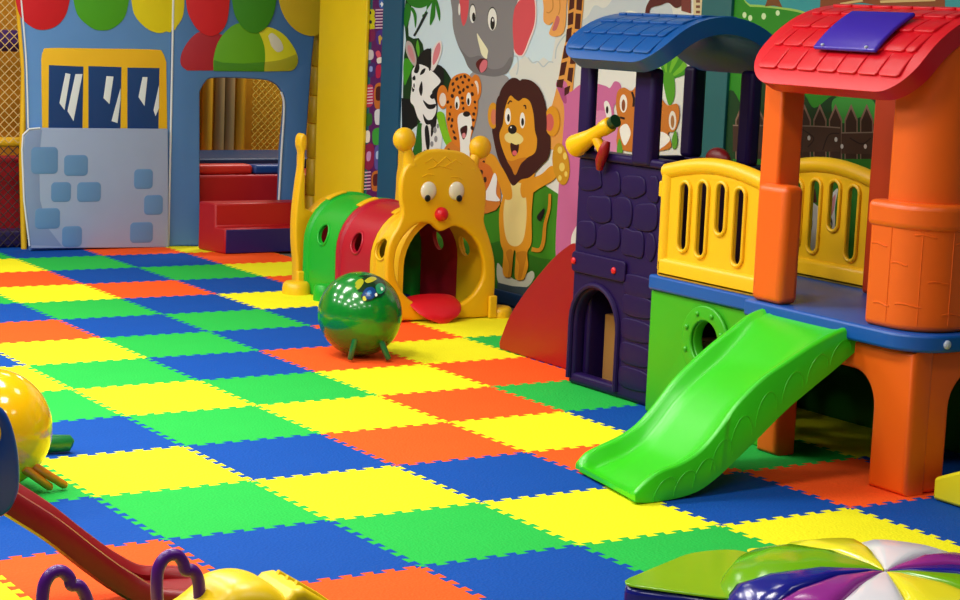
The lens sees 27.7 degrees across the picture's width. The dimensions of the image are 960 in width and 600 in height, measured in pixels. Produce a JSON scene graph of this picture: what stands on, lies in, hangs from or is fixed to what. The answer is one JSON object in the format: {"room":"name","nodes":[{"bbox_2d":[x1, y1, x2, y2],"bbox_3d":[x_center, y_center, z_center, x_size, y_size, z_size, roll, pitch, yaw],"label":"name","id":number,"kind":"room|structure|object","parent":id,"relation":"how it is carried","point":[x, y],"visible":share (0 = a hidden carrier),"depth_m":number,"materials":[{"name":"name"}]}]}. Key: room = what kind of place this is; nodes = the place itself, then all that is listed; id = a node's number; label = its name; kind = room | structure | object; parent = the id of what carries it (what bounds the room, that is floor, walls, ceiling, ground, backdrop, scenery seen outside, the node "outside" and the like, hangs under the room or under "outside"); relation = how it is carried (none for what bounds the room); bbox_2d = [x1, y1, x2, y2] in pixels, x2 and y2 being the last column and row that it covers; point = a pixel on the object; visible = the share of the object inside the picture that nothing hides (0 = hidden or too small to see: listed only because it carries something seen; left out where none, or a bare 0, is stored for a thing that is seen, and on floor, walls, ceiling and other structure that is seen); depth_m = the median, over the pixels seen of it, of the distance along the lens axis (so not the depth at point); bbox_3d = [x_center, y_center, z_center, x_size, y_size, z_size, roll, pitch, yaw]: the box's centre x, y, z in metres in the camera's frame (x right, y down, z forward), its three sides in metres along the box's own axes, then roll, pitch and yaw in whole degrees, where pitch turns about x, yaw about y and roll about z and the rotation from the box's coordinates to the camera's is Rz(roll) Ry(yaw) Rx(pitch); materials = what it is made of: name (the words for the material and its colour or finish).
{"room":"indoor playground","nodes":[
{"label":"indoor playground","id":0,"kind":"room"},
{"bbox_2d":[364,0,404,193],"bbox_3d":[1.883,-1.170,8.904,0.120,3.312,10.920,-3,10,-32],"label":"wall","id":1,"kind":"structure","parent":0,"point":[371,1],"depth_m":12.89,"materials":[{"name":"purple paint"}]},
{"bbox_2d":[314,0,369,202],"bbox_3d":[-0.917,-1.866,13.114,0.030,3.198,0.664,-3,10,-32],"label":"pillar","id":2,"kind":"structure","parent":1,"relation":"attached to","point":[344,24],"depth_m":13.15,"materials":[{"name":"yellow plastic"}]},
{"bbox_2d":[364,0,382,196],"bbox_3d":[-0.680,-1.804,12.772,0.002,3.200,0.278,-3,10,-32],"label":"strip","id":3,"kind":"object","parent":1,"relation":"attached to","point":[376,14],"visible":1,"depth_m":12.85,"materials":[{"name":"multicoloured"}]},
{"bbox_2d":[377,0,404,198],"bbox_3d":[-0.560,-1.810,12.568,0.020,3.280,0.245,-3,10,-32],"label":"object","id":4,"kind":"structure","parent":1,"relation":"attached to","point":[393,10],"depth_m":12.63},
{"bbox_2d":[400,0,701,294],"bbox_3d":[0.546,-1.293,10.876,0.010,3.556,4.731,-3,10,-32],"label":"mural","id":5,"kind":"object","parent":1,"relation":"attached to","point":[502,72],"visible":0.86,"depth_m":11.40,"materials":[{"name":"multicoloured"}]},
{"bbox_2d":[402,0,450,154],"bbox_3d":[-0.344,-1.246,12.287,0.001,1.377,0.618,-3,10,-32],"label":"print","id":6,"kind":"object","parent":5,"relation":"attached to","point":[426,72],"depth_m":12.25,"materials":[{"name":"white"}]},
{"bbox_2d":[406,41,451,151],"bbox_3d":[-0.309,-1.187,12.232,0.001,0.888,0.690,-3,10,-32],"label":"print","id":7,"kind":"object","parent":5,"relation":"attached to","point":[428,63],"depth_m":12.24,"materials":[{"name":"white"}]},
{"bbox_2d":[437,73,500,213],"bbox_3d":[-0.073,-0.941,11.873,0.003,0.875,0.777,-3,10,-32],"label":"print","id":8,"kind":"object","parent":5,"relation":"attached to","point":[468,104],"depth_m":11.79,"materials":[{"name":"orange paper"}]},
{"bbox_2d":[451,0,536,193],"bbox_3d":[0.065,-1.275,11.636,0.001,1.277,1.001,-3,10,-32],"label":"print","id":9,"kind":"object","parent":5,"relation":"attached to","point":[494,42],"depth_m":11.57,"materials":[{"name":"grey"}]},
{"bbox_2d":[485,78,569,279],"bbox_3d":[0.264,-0.696,11.362,0.002,1.182,0.885,-3,10,-32],"label":"print","id":10,"kind":"object","parent":5,"relation":"attached to","point":[527,120],"depth_m":11.35,"materials":[{"name":"orange"}]},
{"bbox_2d":[543,0,583,149],"bbox_3d":[0.451,-1.317,11.025,0.001,0.935,0.406,-3,10,-32],"label":"print","id":11,"kind":"object","parent":5,"relation":"attached to","point":[561,18],"depth_m":11.03,"materials":[{"name":"orange"}]},
{"bbox_2d":[555,81,620,254],"bbox_3d":[0.611,-0.647,10.828,0.001,1.156,0.751,-3,10,-32],"label":"print","id":12,"kind":"object","parent":5,"relation":"attached to","point":[567,93],"depth_m":10.98,"materials":[{"name":"pink"}]},
{"bbox_2d":[614,86,678,152],"bbox_3d":[0.877,-0.962,10.376,0.001,0.415,0.589,-3,10,-32],"label":"print","id":13,"kind":"object","parent":5,"relation":"attached to","point":[624,96],"depth_m":10.45,"materials":[{"name":"orange"}]},
{"bbox_2d":[659,56,686,104],"bbox_3d":[0.986,-1.164,10.195,0.001,0.284,0.337,-3,10,-32],"label":"print","id":14,"kind":"object","parent":5,"relation":"attached to","point":[674,70],"depth_m":10.16,"materials":[{"name":"green"}]},
{"bbox_2d":[699,0,734,156],"bbox_3d":[1.194,-1.334,9.843,0.020,3.280,0.237,-3,10,-32],"label":"trim","id":15,"kind":"structure","parent":1,"relation":"attached to","point":[717,83],"depth_m":9.85,"materials":[{"name":"teal paint"}]},
{"bbox_2d":[725,0,959,258],"bbox_3d":[2.177,-1.039,8.331,0.004,3.180,3.812,-3,10,-32],"label":"mural","id":16,"kind":"object","parent":1,"relation":"attached to","point":[837,127],"visible":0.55,"depth_m":9.22,"materials":[{"name":"teal paint"}]},
{"bbox_2d":[725,82,875,258],"bbox_3d":[1.512,-0.345,9.433,0.002,1.423,1.468,-3,10,-32],"label":"print","id":17,"kind":"object","parent":16,"relation":"attached to","point":[837,127],"depth_m":9.18,"materials":[{"name":"green"}]},
{"bbox_2d":[811,188,837,250],"bbox_3d":[1.602,-0.376,9.286,0.001,0.417,0.277,-3,10,-32],"label":"print","id":18,"kind":"object","parent":16,"relation":"attached to","point":[816,190],"depth_m":9.27,"materials":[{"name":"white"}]},
{"bbox_2d":[729,0,959,107],"bbox_3d":[2.208,-1.031,8.285,0.001,3.180,3.700,-3,10,-32],"label":"print","id":19,"kind":"object","parent":16,"relation":"attached to","point":[771,15],"depth_m":9.37,"materials":[{"name":"teal"}]},
{"bbox_2d":[275,252,513,310],"bbox_3d":[-0.404,0.671,7.501,12.000,0.108,16.500,-3,10,-32],"label":"floor","id":20,"kind":"structure","parent":0,"point":[280,253],"depth_m":13.57,"materials":[{"name":"rubber"}]},
{"bbox_2d":[0,0,20,154],"bbox_3d":[-3.643,-1.630,13.489,1.850,2.400,0.100,-3,10,-32],"label":"net","id":21,"kind":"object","parent":20,"relation":"on","point":[5,3],"depth_m":13.67,"materials":[{"name":"fabric"}]},
{"bbox_2d":[0,155,20,228],"bbox_3d":[-3.608,-0.685,13.279,1.500,0.598,0.100,-3,10,-32],"label":"barrier","id":22,"kind":"object","parent":20,"relation":"on","point":[8,160],"visible":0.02,"depth_m":13.44,"materials":[{"name":"red fabric"}]},
{"bbox_2d":[0,303,57,322],"bbox_3d":[-2.663,0.080,10.451,0.625,0.012,0.625,-3,10,-32],"label":"floor mat","id":23,"kind":"object","parent":20,"relation":"on","point":[11,312],"visible":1,"depth_m":10.49,"materials":[{"name":"blue plastic"}]},
{"bbox_2d":[0,271,83,287],"bbox_3d":[-2.800,-0.120,11.771,0.625,0.012,0.625,-3,10,-32],"label":"floor mat","id":24,"kind":"object","parent":20,"relation":"on","point":[29,278],"visible":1,"depth_m":11.78,"materials":[{"name":"orange plastic"}]},
{"bbox_2d":[0,319,98,343],"bbox_3d":[-2.341,0.167,9.952,0.625,0.012,0.625,-3,10,-32],"label":"floor mat","id":25,"kind":"object","parent":20,"relation":"on","point":[35,330],"visible":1,"depth_m":9.96,"materials":[{"name":"orange plastic"}]},
{"bbox_2d":[0,247,101,258],"bbox_3d":[-2.936,-0.321,13.090,0.625,0.012,0.625,-3,10,-32],"label":"floor mat","id":26,"kind":"object","parent":20,"relation":"on","point":[15,252],"visible":0.75,"depth_m":13.01,"materials":[{"name":"blue plastic"}]},
{"bbox_2d":[15,0,26,248],"bbox_3d":[-3.086,-1.383,13.001,0.136,2.103,0.040,-3,10,-32],"label":"post","id":27,"kind":"object","parent":26,"relation":"on","point":[22,92],"visible":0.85,"depth_m":13.03,"materials":[{"name":"yellow plastic"}]},
{"bbox_2d":[20,462,94,501],"bbox_3d":[-1.747,0.656,6.814,0.625,0.012,0.625,-3,10,-32],"label":"floor mat","id":28,"kind":"object","parent":20,"relation":"on","point":[70,493],"visible":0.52,"depth_m":6.78,"materials":[{"name":"green plastic"}]},
{"bbox_2d":[0,368,67,490],"bbox_3d":[-1.697,0.447,6.738,0.425,0.426,0.425,9,11,39],"label":"ball","id":29,"kind":"object","parent":28,"relation":"on","point":[28,412],"visible":0.81,"depth_m":6.65,"materials":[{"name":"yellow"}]},
{"bbox_2d":[0,284,120,302],"bbox_3d":[-2.478,-0.033,11.272,0.625,0.012,0.625,-3,10,-32],"label":"floor mat","id":30,"kind":"object","parent":20,"relation":"on","point":[65,292],"visible":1,"depth_m":11.26,"materials":[{"name":"yellow plastic"}]},
{"bbox_2d":[0,338,145,365],"bbox_3d":[-2.020,0.255,9.453,0.625,0.012,0.625,-3,10,-32],"label":"floor mat","id":31,"kind":"object","parent":20,"relation":"on","point":[92,349],"visible":1,"depth_m":9.44,"materials":[{"name":"yellow plastic"}]},
{"bbox_2d":[18,255,136,270],"bbox_3d":[-2.615,-0.234,12.591,0.625,0.012,0.625,-3,10,-32],"label":"floor mat","id":32,"kind":"object","parent":20,"relation":"on","point":[74,262],"visible":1,"depth_m":12.58,"materials":[{"name":"green plastic"}]},
{"bbox_2d":[0,496,164,559],"bbox_3d":[-1.425,0.743,6.315,0.625,0.012,0.625,-3,10,-32],"label":"floor mat","id":33,"kind":"object","parent":20,"relation":"on","point":[108,527],"visible":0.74,"depth_m":6.30,"materials":[{"name":"blue plastic"}]},
{"bbox_2d":[41,389,124,421],"bbox_3d":[-1.883,0.455,8.134,0.625,0.012,0.625,-3,10,-32],"label":"floor mat","id":34,"kind":"object","parent":20,"relation":"on","point":[65,404],"visible":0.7,"depth_m":8.18,"materials":[{"name":"green plastic"}]},
{"bbox_2d":[19,298,162,319],"bbox_3d":[-2.157,0.054,10.773,0.625,0.012,0.625,-3,10,-32],"label":"floor mat","id":35,"kind":"object","parent":20,"relation":"on","point":[100,308],"visible":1,"depth_m":10.76,"materials":[{"name":"green plastic"}]},
{"bbox_2d":[0,539,214,599],"bbox_3d":[-1.104,0.830,5.816,0.625,0.012,0.625,-3,10,-32],"label":"floor mat","id":36,"kind":"object","parent":20,"relation":"on","point":[25,573],"visible":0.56,"depth_m":5.86,"materials":[{"name":"orange plastic"}]},
{"bbox_2d":[25,358,198,389],"bbox_3d":[-1.699,0.342,8.954,0.625,0.012,0.625,-3,10,-32],"label":"floor mat","id":37,"kind":"object","parent":20,"relation":"on","point":[137,371],"visible":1,"depth_m":8.94,"materials":[{"name":"green plastic"}]},
{"bbox_2d":[50,267,174,283],"bbox_3d":[-2.293,-0.147,12.092,0.625,0.012,0.625,-3,10,-32],"label":"floor mat","id":38,"kind":"object","parent":20,"relation":"on","point":[130,274],"visible":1,"depth_m":12.08,"materials":[{"name":"blue plastic"}]},
{"bbox_2d":[45,416,183,458],"bbox_3d":[-1.562,0.542,7.635,0.625,0.012,0.625,-3,10,-32],"label":"floor mat","id":39,"kind":"object","parent":20,"relation":"on","point":[99,434],"visible":0.68,"depth_m":7.66,"materials":[{"name":"blue plastic"}]},
{"bbox_2d":[59,314,207,337],"bbox_3d":[-1.835,0.141,10.274,0.625,0.012,0.625,-3,10,-32],"label":"floor mat","id":40,"kind":"object","parent":20,"relation":"on","point":[154,324],"visible":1,"depth_m":10.26,"materials":[{"name":"blue plastic"}]},
{"bbox_2d":[85,247,185,255],"bbox_3d":[-2.430,-0.347,13.412,0.625,0.012,0.625,-3,10,-32],"label":"floor mat","id":41,"kind":"object","parent":20,"relation":"on","point":[103,251],"visible":0.6,"depth_m":13.30,"materials":[{"name":"orange plastic"}]},
{"bbox_2d":[16,0,319,250],"bbox_3d":[-2.123,-1.529,13.420,2.238,2.353,0.171,-2,10,-28],"label":"house","id":42,"kind":"object","parent":41,"relation":"on","point":[110,147],"visible":0.98,"depth_m":13.33,"materials":[{"name":"blue plastic"}]},
{"bbox_2d":[24,130,61,245],"bbox_3d":[-2.926,-0.747,13.035,0.270,0.784,0.001,-3,10,-32],"label":"print","id":43,"kind":"object","parent":42,"relation":"attached to","point":[42,148],"depth_m":13.03,"materials":[{"name":"grey paint"}]},
{"bbox_2d":[41,446,250,496],"bbox_3d":[-1.241,0.629,7.135,0.625,0.012,0.625,-3,10,-32],"label":"floor mat","id":44,"kind":"object","parent":20,"relation":"on","point":[174,467],"visible":0.91,"depth_m":7.12,"materials":[{"name":"yellow plastic"}]},
{"bbox_2d":[82,280,216,298],"bbox_3d":[-1.972,-0.059,11.593,0.625,0.012,0.625,-3,10,-32],"label":"floor mat","id":45,"kind":"object","parent":20,"relation":"on","point":[169,288],"visible":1,"depth_m":11.58,"materials":[{"name":"orange plastic"}]},
{"bbox_2d":[105,253,221,267],"bbox_3d":[-2.109,-0.260,12.912,0.625,0.012,0.625,-3,10,-32],"label":"floor mat","id":46,"kind":"object","parent":20,"relation":"on","point":[160,259],"visible":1,"depth_m":12.90,"materials":[{"name":"blue plastic"}]},
{"bbox_2d":[72,380,256,415],"bbox_3d":[-1.377,0.429,8.455,0.625,0.012,0.625,-3,10,-32],"label":"floor mat","id":47,"kind":"object","parent":20,"relation":"on","point":[176,396],"visible":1,"depth_m":8.44,"materials":[{"name":"yellow plastic"}]},
{"bbox_2d":[99,331,257,357],"bbox_3d":[-1.514,0.228,9.774,0.625,0.012,0.625,-3,10,-32],"label":"floor mat","id":48,"kind":"object","parent":20,"relation":"on","point":[188,343],"visible":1,"depth_m":9.76,"materials":[{"name":"green plastic"}]},
{"bbox_2d":[36,548,327,599],"bbox_3d":[-0.816,0.800,4.722,1.017,0.390,0.258,-3,10,-32],"label":"toy","id":49,"kind":"object","parent":20,"relation":"on","point":[226,583],"visible":1,"depth_m":4.76,"materials":[{"name":"yellow plastic"}]},
{"bbox_2d":[121,294,261,313],"bbox_3d":[-1.651,0.028,11.094,0.625,0.012,0.625,-3,10,-32],"label":"floor mat","id":50,"kind":"object","parent":20,"relation":"on","point":[200,303],"visible":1,"depth_m":11.08,"materials":[{"name":"blue plastic"}]},
{"bbox_2d":[138,264,262,279],"bbox_3d":[-1.788,-0.173,12.413,0.625,0.012,0.625,-3,10,-32],"label":"floor mat","id":51,"kind":"object","parent":20,"relation":"on","point":[184,272],"visible":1,"depth_m":12.40,"materials":[{"name":"green plastic"}]},
{"bbox_2d":[94,480,330,539],"bbox_3d":[-0.919,0.717,6.636,0.625,0.012,0.625,-3,10,-32],"label":"floor mat","id":52,"kind":"object","parent":20,"relation":"on","point":[204,510],"visible":1,"depth_m":6.62,"materials":[{"name":"green plastic"}]},
{"bbox_2d":[124,405,321,445],"bbox_3d":[-1.056,0.516,7.956,0.625,0.012,0.625,-3,10,-32],"label":"floor mat","id":53,"kind":"object","parent":20,"relation":"on","point":[199,427],"visible":1,"depth_m":7.94,"materials":[{"name":"green plastic"}]},
{"bbox_2d":[175,276,283,293],"bbox_3d":[-1.466,-0.086,11.914,0.625,0.012,0.625,-3,10,-32],"label":"floor mat","id":54,"kind":"object","parent":20,"relation":"on","point":[235,284],"visible":0.77,"depth_m":11.91,"materials":[{"name":"blue plastic"}]},
{"bbox_2d":[146,351,313,380],"bbox_3d":[-1.193,0.315,9.275,0.625,0.012,0.625,-3,10,-32],"label":"floor mat","id":55,"kind":"object","parent":20,"relation":"on","point":[226,365],"visible":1,"depth_m":9.26,"materials":[{"name":"blue plastic"}]},
{"bbox_2d":[163,309,308,331],"bbox_3d":[-1.329,0.115,10.595,0.625,0.012,0.625,-3,10,-32],"label":"floor mat","id":56,"kind":"object","parent":20,"relation":"on","point":[251,319],"visible":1,"depth_m":10.58,"materials":[{"name":"green plastic"}]},
{"bbox_2d":[189,252,291,263],"bbox_3d":[-1.603,-0.286,13.234,0.625,0.012,0.625,-3,10,-32],"label":"floor mat","id":57,"kind":"object","parent":20,"relation":"on","point":[243,258],"visible":0.77,"depth_m":13.20,"materials":[{"name":"orange plastic"}]},
{"bbox_2d":[199,200,291,253],"bbox_3d":[-1.570,-0.514,13.595,0.718,0.335,0.317,-3,10,-32],"label":"steps","id":58,"kind":"structure","parent":57,"relation":"on","point":[244,226],"depth_m":13.48,"materials":[{"name":"red plastic"}]},
{"bbox_2d":[199,164,305,203],"bbox_3d":[-1.449,-0.836,15.058,2.740,0.555,1.570,-3,10,-32],"label":"platform","id":59,"kind":"object","parent":20,"relation":"on","point":[213,187],"depth_m":13.96,"materials":[{"name":"red plastic"}]},
{"bbox_2d":[201,78,212,149],"bbox_3d":[-2.120,-1.861,15.174,0.084,1.509,0.082,-3,10,-32],"label":"post","id":60,"kind":"object","parent":59,"relation":"on","point":[207,88],"visible":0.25,"depth_m":15.20,"materials":[{"name":"yellow plastic"}]},
{"bbox_2d":[213,78,224,149],"bbox_3d":[-2.033,-1.865,15.229,0.084,1.509,0.082,-3,10,-32],"label":"post","id":61,"kind":"object","parent":59,"relation":"on","point":[219,83],"visible":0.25,"depth_m":15.26,"materials":[{"name":"beige plastic"}]},
{"bbox_2d":[234,78,245,149],"bbox_3d":[-1.880,-1.873,15.326,0.084,1.509,0.082,-3,10,-32],"label":"post","id":62,"kind":"object","parent":59,"relation":"on","point":[240,85],"visible":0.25,"depth_m":15.35,"materials":[{"name":"yellow plastic"}]},
{"bbox_2d":[200,150,306,167],"bbox_3d":[-1.426,-1.099,15.129,2.400,0.074,0.800,-3,10,-32],"label":"mat","id":63,"kind":"object","parent":59,"relation":"on","point":[206,156],"visible":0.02,"depth_m":14.62,"materials":[{"name":"blue plastic"}]},
{"bbox_2d":[200,78,307,149],"bbox_3d":[-1.840,-1.970,15.618,3.500,2.600,0.090,-3,10,-32],"label":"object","id":64,"kind":"structure","parent":20,"relation":"on","point":[249,82],"depth_m":15.68,"materials":[{"name":"yellow fabric"}]},
{"bbox_2d":[216,291,318,308],"bbox_3d":[-1.145,0.001,11.415,0.625,0.012,0.625,-3,10,-32],"label":"floor mat","id":65,"kind":"object","parent":20,"relation":"on","point":[267,299],"visible":0.64,"depth_m":11.37,"materials":[{"name":"yellow plastic"}]},
{"bbox_2d":[211,326,331,350],"bbox_3d":[-1.008,0.202,10.096,0.625,0.012,0.625,-3,10,-32],"label":"floor mat","id":66,"kind":"object","parent":20,"relation":"on","point":[292,336],"visible":0.73,"depth_m":10.08,"materials":[{"name":"blue plastic"}]},
{"bbox_2d":[198,372,377,405],"bbox_3d":[-0.871,0.403,8.776,0.625,0.012,0.625,-3,10,-32],"label":"floor mat","id":67,"kind":"object","parent":20,"relation":"on","point":[306,386],"visible":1,"depth_m":8.76,"materials":[{"name":"green plastic"}]},
{"bbox_2d":[184,433,395,480],"bbox_3d":[-0.735,0.603,7.457,0.625,0.012,0.625,-3,10,-32],"label":"floor mat","id":68,"kind":"object","parent":20,"relation":"on","point":[265,458],"visible":1,"depth_m":7.44,"materials":[{"name":"blue plastic"}]},
{"bbox_2d":[163,520,420,582],"bbox_3d":[-0.598,0.804,6.137,0.625,0.012,0.625,-3,10,-32],"label":"floor mat","id":69,"kind":"object","parent":20,"relation":"on","point":[302,551],"visible":0.78,"depth_m":6.15,"materials":[{"name":"blue plastic"}]},
{"bbox_2d":[305,34,318,208],"bbox_3d":[-1.179,-1.701,13.984,0.100,2.598,0.100,-3,10,-32],"label":"pole","id":70,"kind":"object","parent":20,"relation":"on","point":[313,90],"visible":0.52,"depth_m":14.01,"materials":[{"name":"yellow plastic"}]},
{"bbox_2d":[259,346,422,371],"bbox_3d":[-0.687,0.289,9.597,0.625,0.012,0.625,-3,10,-32],"label":"floor mat","id":71,"kind":"object","parent":20,"relation":"on","point":[327,359],"visible":0.83,"depth_m":9.54,"materials":[{"name":"orange plastic"}]},
{"bbox_2d":[318,272,401,360],"bbox_3d":[-0.593,0.068,9.617,0.418,0.418,0.420,-3,10,-32],"label":"ball","id":72,"kind":"object","parent":71,"relation":"on","point":[360,313],"visible":1,"depth_m":9.47,"materials":[{"name":"green plastic"}]},
{"bbox_2d":[256,395,446,433],"bbox_3d":[-0.550,0.490,8.277,0.625,0.012,0.625,-3,10,-32],"label":"floor mat","id":73,"kind":"object","parent":20,"relation":"on","point":[353,414],"visible":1,"depth_m":8.26,"materials":[{"name":"yellow plastic"}]},
{"bbox_2d":[252,465,479,519],"bbox_3d":[-0.413,0.690,6.957,0.625,0.012,0.625,-3,10,-32],"label":"floor mat","id":74,"kind":"object","parent":20,"relation":"on","point":[386,490],"visible":1,"depth_m":6.94,"materials":[{"name":"yellow plastic"}]},
{"bbox_2d":[310,320,461,342],"bbox_3d":[-0.502,0.176,10.417,0.625,0.012,0.625,-3,10,-32],"label":"floor mat","id":75,"kind":"object","parent":20,"relation":"on","point":[408,331],"visible":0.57,"depth_m":10.40,"materials":[{"name":"orange plastic"}]},
{"bbox_2d":[300,566,486,599],"bbox_3d":[-0.277,0.891,5.638,0.625,0.012,0.625,-3,10,-32],"label":"floor mat","id":76,"kind":"object","parent":20,"relation":"on","point":[414,583],"visible":0.73,"depth_m":5.81,"materials":[{"name":"orange plastic"}]},
{"bbox_2d":[315,364,489,395],"bbox_3d":[-0.365,0.376,9.097,0.625,0.012,0.625,-3,10,-32],"label":"floor mat","id":77,"kind":"object","parent":20,"relation":"on","point":[390,380],"visible":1,"depth_m":9.09,"materials":[{"name":"yellow plastic"}]},
{"bbox_2d":[321,422,525,465],"bbox_3d":[-0.229,0.577,7.778,0.625,0.012,0.625,-3,10,-32],"label":"floor mat","id":78,"kind":"object","parent":20,"relation":"on","point":[410,445],"visible":1,"depth_m":7.76,"materials":[{"name":"orange plastic"}]},
{"bbox_2d":[330,502,576,566],"bbox_3d":[-0.092,0.777,6.458,0.625,0.012,0.625,-3,10,-32],"label":"floor mat","id":79,"kind":"object","parent":20,"relation":"on","point":[437,535],"visible":1,"depth_m":6.44,"materials":[{"name":"green plastic"}]},
{"bbox_2d":[387,337,522,363],"bbox_3d":[-0.181,0.263,9.918,0.625,0.012,0.625,-3,10,-32],"label":"floor mat","id":80,"kind":"object","parent":20,"relation":"on","point":[447,350],"visible":0.87,"depth_m":9.90,"materials":[{"name":"yellow plastic"}]},
{"bbox_2d":[407,317,508,337],"bbox_3d":[0.004,0.149,10.738,0.625,0.012,0.625,-3,10,-32],"label":"floor mat","id":81,"kind":"object","parent":20,"relation":"on","point":[473,327],"visible":0.53,"depth_m":10.71,"materials":[{"name":"yellow plastic"}]},
{"bbox_2d":[378,386,563,421],"bbox_3d":[-0.044,0.464,8.598,0.625,0.012,0.625,-3,10,-32],"label":"floor mat","id":82,"kind":"object","parent":20,"relation":"on","point":[459,405],"visible":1,"depth_m":8.58,"materials":[{"name":"orange plastic"}]},
{"bbox_2d":[424,357,568,386],"bbox_3d":[0.141,0.350,9.419,0.625,0.012,0.625,-3,10,-32],"label":"floor mat","id":83,"kind":"object","parent":20,"relation":"on","point":[516,371],"visible":0.83,"depth_m":9.41,"materials":[{"name":"orange plastic"}]},
{"bbox_2d":[395,452,607,502],"bbox_3d":[0.093,0.664,7.279,0.625,0.012,0.625,-3,10,-32],"label":"floor mat","id":84,"kind":"object","parent":20,"relation":"on","point":[496,478],"visible":0.94,"depth_m":7.26,"materials":[{"name":"blue plastic"}]},
{"bbox_2d":[421,545,643,599],"bbox_3d":[0.230,0.865,5.959,0.625,0.012,0.625,-3,10,-32],"label":"floor mat","id":85,"kind":"object","parent":20,"relation":"on","point":[571,572],"visible":0.82,"depth_m":6.00,"materials":[{"name":"blue plastic"}]},
{"bbox_2d":[448,411,623,451],"bbox_3d":[0.278,0.551,8.099,0.625,0.012,0.625,-3,10,-32],"label":"floor mat","id":86,"kind":"object","parent":20,"relation":"on","point":[558,430],"visible":0.84,"depth_m":8.10,"materials":[{"name":"yellow plastic"}]},
{"bbox_2d":[491,380,638,411],"bbox_3d":[0.462,0.437,8.920,0.625,0.012,0.625,-3,10,-32],"label":"floor mat","id":87,"kind":"object","parent":20,"relation":"on","point":[565,395],"visible":0.56,"depth_m":8.86,"materials":[{"name":"green plastic"}]},
{"bbox_2d":[480,487,719,544],"bbox_3d":[0.414,0.751,6.780,0.625,0.012,0.625,-3,10,-32],"label":"floor mat","id":88,"kind":"object","parent":20,"relation":"on","point":[594,516],"visible":0.89,"depth_m":6.76,"materials":[{"name":"yellow plastic"}]},
{"bbox_2d":[565,404,646,432],"bbox_3d":[0.783,0.524,8.421,0.625,0.012,0.625,-3,10,-32],"label":"floor mat","id":89,"kind":"object","parent":20,"relation":"on","point":[623,418],"visible":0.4,"depth_m":8.46,"materials":[{"name":"blue plastic"}]},
{"bbox_2d":[499,4,959,502],"bbox_3d":[0.703,-0.384,8.332,1.869,1.804,3.277,-3,10,-32],"label":"playhouse with slide","id":90,"kind":"object","parent":89,"relation":"on","point":[683,249],"visible":1,"depth_m":7.74,"materials":[{"name":"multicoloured plastic"}]},
{"bbox_2d":[527,444,741,477],"bbox_3d":[0.599,0.638,7.600,0.625,0.012,0.625,-3,10,-32],"label":"floor mat","id":91,"kind":"object","parent":20,"relation":"on","point":[567,456],"visible":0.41,"depth_m":7.65,"materials":[{"name":"orange plastic"}]},
{"bbox_2d":[579,525,774,571],"bbox_3d":[0.736,0.838,6.281,0.625,0.012,0.625,-3,10,-32],"label":"floor mat","id":92,"kind":"object","parent":20,"relation":"on","point":[644,553],"visible":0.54,"depth_m":6.41,"materials":[{"name":"green plastic"}]},
{"bbox_2d":[661,471,849,525],"bbox_3d":[0.920,0.725,7.101,0.625,0.012,0.625,-3,10,-32],"label":"floor mat","id":93,"kind":"object","parent":20,"relation":"on","point":[735,498],"visible":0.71,"depth_m":7.04,"materials":[{"name":"blue plastic"}]},
{"bbox_2d":[728,439,855,471],"bbox_3d":[1.105,0.612,7.921,0.625,0.012,0.625,-3,10,-32],"label":"floor mat","id":94,"kind":"object","parent":20,"relation":"on","point":[753,458],"visible":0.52,"depth_m":7.79,"materials":[{"name":"green plastic"}]},
{"bbox_2d":[794,420,871,457],"bbox_3d":[1.611,0.585,8.243,0.625,0.012,0.625,-3,10,-32],"label":"floor mat","id":95,"kind":"object","parent":20,"relation":"on","point":[848,438],"visible":0.34,"depth_m":8.22,"materials":[{"name":"yellow plastic"}]},
{"bbox_2d":[743,458,933,507],"bbox_3d":[1.426,0.699,7.422,0.625,0.012,0.625,-3,10,-32],"label":"floor mat","id":96,"kind":"object","parent":20,"relation":"on","point":[845,482],"visible":0.73,"depth_m":7.40,"materials":[{"name":"orange plastic"}]},
{"bbox_2d":[721,508,959,552],"bbox_3d":[1.242,0.812,6.602,0.625,0.012,0.625,-3,10,-32],"label":"floor mat","id":97,"kind":"object","parent":20,"relation":"on","point":[844,523],"visible":0.6,"depth_m":6.69,"materials":[{"name":"yellow plastic"}]},
{"bbox_2d":[851,495,959,545],"bbox_3d":[1.748,0.786,6.923,0.625,0.012,0.625,-3,10,-32],"label":"floor mat","id":98,"kind":"object","parent":20,"relation":"on","point":[931,515],"visible":0.93,"depth_m":6.95,"materials":[{"name":"blue plastic"}]},
{"bbox_3d":[-0.639,-0.025,11.736,0.625,0.012,0.625,-3,10,-32],"label":"floor mat","id":99,"kind":"object","parent":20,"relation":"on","visible":0},
{"bbox_2d":[282,127,511,323],"bbox_3d":[-0.468,-0.504,11.336,0.930,1.083,1.430,-3,10,-32],"label":"tunnel","id":100,"kind":"object","parent":99,"relation":"on","point":[442,191],"visible":0.98,"depth_m":11.06,"materials":[{"name":"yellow plastic"}]},
{"bbox_3d":[-0.783,0.917,5.317,0.625,0.012,0.625,-3,10,-32],"label":"floor mat","id":101,"kind":"object","parent":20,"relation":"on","visible":0},
{"bbox_2d":[0,407,191,599],"bbox_3d":[-1.250,0.560,5.342,1.092,0.641,0.382,-2,10,-29],"label":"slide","id":102,"kind":"object","parent":101,"relation":"on","point":[130,580],"visible":0.91,"depth_m":5.36,"materials":[{"name":"red plastic"}]},
{"bbox_3d":[0.551,0.952,5.460,0.625,0.012,0.625,-3,10,-32],"label":"floor mat","id":103,"kind":"object","parent":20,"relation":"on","visible":0},
{"bbox_2d":[624,538,959,599],"bbox_3d":[1.040,0.847,5.382,1.060,0.250,1.045,-3,10,-32],"label":"merry-go-round","id":104,"kind":"object","parent":103,"relation":"on","point":[824,568],"visible":1,"depth_m":5.36,"materials":[{"name":"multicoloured plastic"}]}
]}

